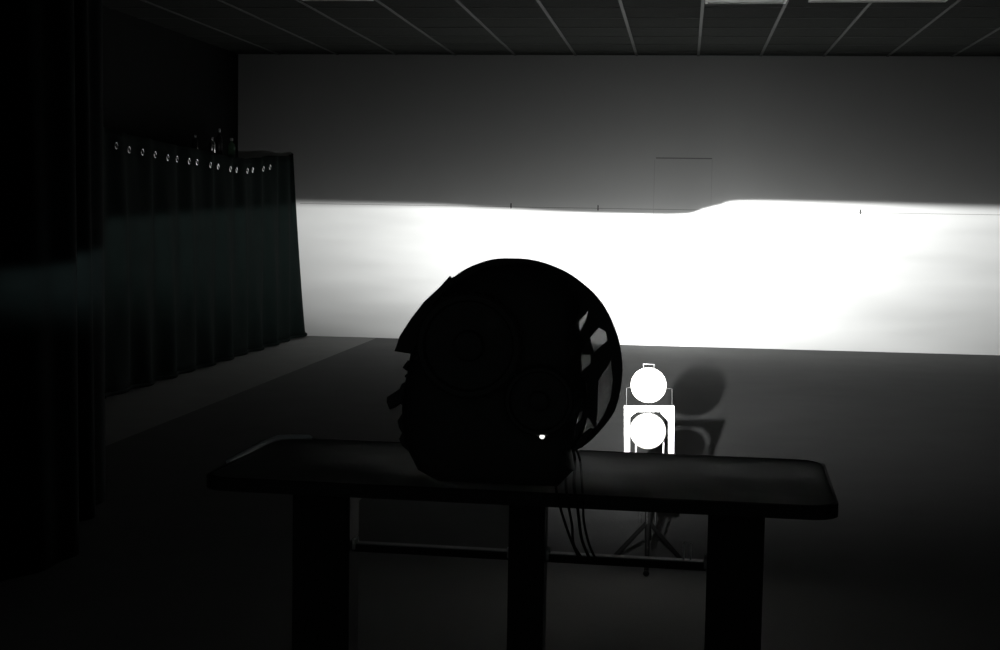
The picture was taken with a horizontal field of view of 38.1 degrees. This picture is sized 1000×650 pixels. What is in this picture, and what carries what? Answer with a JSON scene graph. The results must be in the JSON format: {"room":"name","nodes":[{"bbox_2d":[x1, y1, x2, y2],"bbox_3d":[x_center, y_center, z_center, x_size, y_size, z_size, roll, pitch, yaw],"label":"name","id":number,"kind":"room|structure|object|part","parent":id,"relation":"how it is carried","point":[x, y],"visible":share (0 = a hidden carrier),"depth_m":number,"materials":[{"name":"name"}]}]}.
{"room":"test facility","nodes":[
{"label":"test facility","id":0,"kind":"room"},
{"bbox_2d":[103,6,237,157],"bbox_3d":[-3.700,-0.771,7.460,0.150,2.854,14.940,2,4,7],"label":"wall","id":1,"kind":"structure","parent":0,"point":[161,84],"depth_m":12.72,"materials":[{"name":"black paint"}]},
{"bbox_2d":[138,7,999,52],"bbox_3d":[1.223,-2.057,6.677,9.745,0.005,14.416,2,4,7],"label":"trim","id":2,"kind":"structure","parent":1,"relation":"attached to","point":[251,7],"depth_m":12.22,"materials":[{"name":"grey"}]},
{"bbox_2d":[0,338,999,649],"bbox_3d":[1.993,0.847,6.932,8.428,0.100,15.090,2,4,7],"label":"floor","id":3,"kind":"structure","parent":0,"point":[908,444],"depth_m":5.88,"materials":[{"name":"grey concrete"}]},
{"bbox_2d":[0,0,78,581],"bbox_3d":[-1.660,-0.355,4.542,0.109,2.506,1.480,2,4,7],"label":"drape","id":4,"kind":"object","parent":3,"relation":"on","point":[39,451],"visible":1,"depth_m":5.00,"materials":[{"name":"fabric"}]},
{"bbox_2d":[105,336,374,445],"bbox_3d":[-2.988,0.714,7.558,1.617,0.101,15.090,2,4,7],"label":"floor strip","id":5,"kind":"object","parent":3,"relation":"attached to","point":[135,411],"visible":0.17,"depth_m":10.64,"materials":[{"name":"grey concrete"}]},
{"bbox_3d":[-2.602,-0.587,12.495,0.415,1.740,2.170,2,4,7],"label":"storage cabinet","id":6,"kind":"object","parent":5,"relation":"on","visible":0},
{"bbox_2d":[192,135,197,148],"bbox_3d":[-2.563,-1.515,12.186,0.051,0.160,0.051,2,4,7],"label":"bottle","id":7,"kind":"object","parent":6,"relation":"on","point":[194,142],"visible":0.75,"depth_m":12.17,"materials":[{"name":"black glass"}]},
{"bbox_2d":[208,137,215,152],"bbox_3d":[-2.477,-1.536,12.469,0.059,0.160,0.059,2,4,7],"label":"canister","id":8,"kind":"object","parent":6,"relation":"on","point":[211,146],"visible":0.8,"depth_m":12.45,"materials":[{"name":"metal"}]},
{"bbox_2d":[216,129,221,154],"bbox_3d":[-2.513,-1.625,12.966,0.059,0.260,0.059,2,4,7],"label":"bottle","id":9,"kind":"object","parent":6,"relation":"on","point":[218,138],"visible":0.82,"depth_m":12.94,"materials":[{"name":"black glass"}]},
{"bbox_2d":[228,138,234,157],"bbox_3d":[-2.450,-1.610,13.230,0.069,0.190,0.069,2,4,7],"label":"bottle","id":10,"kind":"object","parent":6,"relation":"on","point":[231,146],"visible":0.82,"depth_m":13.20,"materials":[{"name":"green glass"}]},
{"bbox_2d":[207,434,838,649],"bbox_3d":[0.041,0.672,2.591,1.059,0.858,0.484,2,4,7],"label":"work table","id":11,"kind":"object","parent":3,"relation":"on","point":[327,479],"visible":0.99,"depth_m":2.42,"materials":[{"name":"laminate"}]},
{"bbox_3d":[-0.304,0.680,2.518,0.102,0.819,0.073,2,4,7],"label":"leg","id":12,"kind":"part","parent":11,"relation":"part of","materials":[{"name":"black metal"}]},
{"bbox_2d":[387,258,622,562],"bbox_3d":[0.013,0.125,2.470,0.391,0.479,0.332,2,4,7],"label":"headlamp","id":13,"kind":"object","parent":11,"relation":"on","point":[514,366],"visible":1,"depth_m":2.35,"materials":[{"name":"black plastic"}]},
{"bbox_2d":[538,435,547,440],"bbox_3d":[0.069,0.178,2.339,0.016,0.016,0.032,2,4,7],"label":"indicator light","id":14,"kind":"object","parent":13,"relation":"attached to","point":[540,437],"depth_m":2.33,"materials":[{"name":"white plastic"}]},
{"bbox_3d":[0.042,0.691,2.452,0.062,0.819,0.052,2,4,7],"label":"leg","id":15,"kind":"part","parent":11,"relation":"part of","materials":[{"name":"black metal"}]},
{"bbox_3d":[0.381,0.700,2.408,0.093,0.819,0.073,2,4,7],"label":"leg","id":16,"kind":"part","parent":11,"relation":"part of","materials":[{"name":"black metal"}]},
{"bbox_2d":[613,363,682,576],"bbox_3d":[0.546,0.520,5.302,0.283,0.757,0.249,2,4,7],"label":"lamp stand","id":17,"kind":"object","parent":3,"relation":"on","point":[647,430],"visible":0.87,"depth_m":5.28,"materials":[{"name":"white metal"}]},
{"bbox_3d":[0.485,0.802,5.410,0.168,0.176,0.024,4,6,36],"label":"leg","id":18,"kind":"part","parent":17,"relation":"part of","materials":[{"name":"black metal"}]},
{"bbox_3d":[0.536,0.813,5.285,0.023,0.176,0.169,2,4,7],"label":"leg","id":19,"kind":"part","parent":17,"relation":"part of","materials":[{"name":"black metal"}]},
{"bbox_3d":[0.548,0.455,5.323,0.190,0.327,0.026,2,4,7],"label":"frame","id":20,"kind":"part","parent":17,"relation":"part of","materials":[{"name":"white metal"}]},
{"bbox_3d":[0.572,0.679,5.337,0.012,0.101,0.010,2,4,7],"label":"support rod","id":21,"kind":"part","parent":17,"relation":"part of","materials":[{"name":"metal"}]},
{"bbox_3d":[0.617,0.805,5.393,0.168,0.176,0.024,-1,5,-21],"label":"leg","id":22,"kind":"part","parent":17,"relation":"part of","materials":[{"name":"black metal"}]},
{"bbox_2d":[103,0,999,56],"bbox_3d":[1.241,-2.128,6.802,10.045,0.120,15.090,2,4,7],"label":"ceiling","id":23,"kind":"structure","parent":0,"point":[789,35],"depth_m":11.94,"materials":[{"name":"tile"}]},
{"bbox_2d":[302,0,373,0],"bbox_3d":[-1.258,-2.343,10.013,0.531,0.035,1.200,2,4,7],"label":"recessed light","id":24,"kind":"object","parent":23,"relation":"in","point":[302,0],"visible":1,"depth_m":10.59,"materials":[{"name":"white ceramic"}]},
{"bbox_2d":[141,0,999,56],"bbox_3d":[1.290,-2.059,6.724,9.024,0.007,14.938,2,4,7],"label":"ceiling beams","id":25,"kind":"structure","parent":23,"relation":"attached to","point":[222,1],"depth_m":12.12,"materials":[{"name":"grey metal"}]},
{"bbox_2d":[705,0,786,3],"bbox_3d":[1.686,-2.279,9.821,0.572,0.035,1.200,2,4,7],"label":"recessed light","id":26,"kind":"object","parent":23,"relation":"in","point":[706,1],"visible":1,"depth_m":10.35,"materials":[{"name":"white plastic"}]},
{"bbox_2d":[708,0,783,2],"bbox_3d":[1.686,-2.280,9.821,0.528,0.027,1.156,2,4,7],"label":"diffuser","id":27,"kind":"object","parent":26,"relation":"attached to","point":[709,1],"depth_m":10.33,"materials":[{"name":"white plastic"}]},
{"bbox_2d":[808,0,947,1],"bbox_3d":[2.582,-2.249,9.640,0.948,0.035,1.200,2,4,7],"label":"recessed light","id":28,"kind":"object","parent":23,"relation":"in","point":[808,0],"visible":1,"depth_m":10.20,"materials":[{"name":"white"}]},
{"bbox_2d":[812,0,942,0],"bbox_3d":[2.582,-2.251,9.640,0.904,0.027,1.156,2,4,7],"label":"diffuser","id":29,"kind":"object","parent":28,"relation":"attached to","point":[812,0],"depth_m":10.18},
{"bbox_2d":[238,54,999,354],"bbox_3d":[2.159,-1.207,14.307,10.145,2.854,0.150,2,4,7],"label":"wall","id":30,"kind":"structure","parent":0,"point":[883,137],"depth_m":14.30,"materials":[{"name":"white paint"}]},
{"bbox_2d":[103,127,306,398],"bbox_3d":[-2.294,-0.610,12.135,0.108,1.821,5.262,2,4,7],"label":"curtain","id":31,"kind":"object","parent":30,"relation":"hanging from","point":[202,262],"visible":1,"depth_m":11.24,"materials":[{"name":"black fabric"}]},
{"bbox_2d":[300,203,990,214],"bbox_3d":[1.425,-1.145,14.329,6.980,0.005,0.002,2,4,7],"label":"aiming line","id":32,"kind":"object","parent":30,"relation":"attached to","point":[300,203],"visible":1,"depth_m":14.30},
{"bbox_2d":[653,160,654,216],"bbox_3d":[1.519,-1.346,14.301,0.006,0.560,0.002,2,4,7],"label":"aiming line","id":33,"kind":"object","parent":30,"relation":"attached to","point":[654,160],"visible":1,"depth_m":14.30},
{"bbox_2d":[656,157,711,158],"bbox_3d":[1.807,-1.637,14.243,0.546,0.010,0.002,2,4,7],"label":"aiming line","id":34,"kind":"object","parent":30,"relation":"attached to","point":[656,157],"visible":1,"depth_m":14.24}
]}

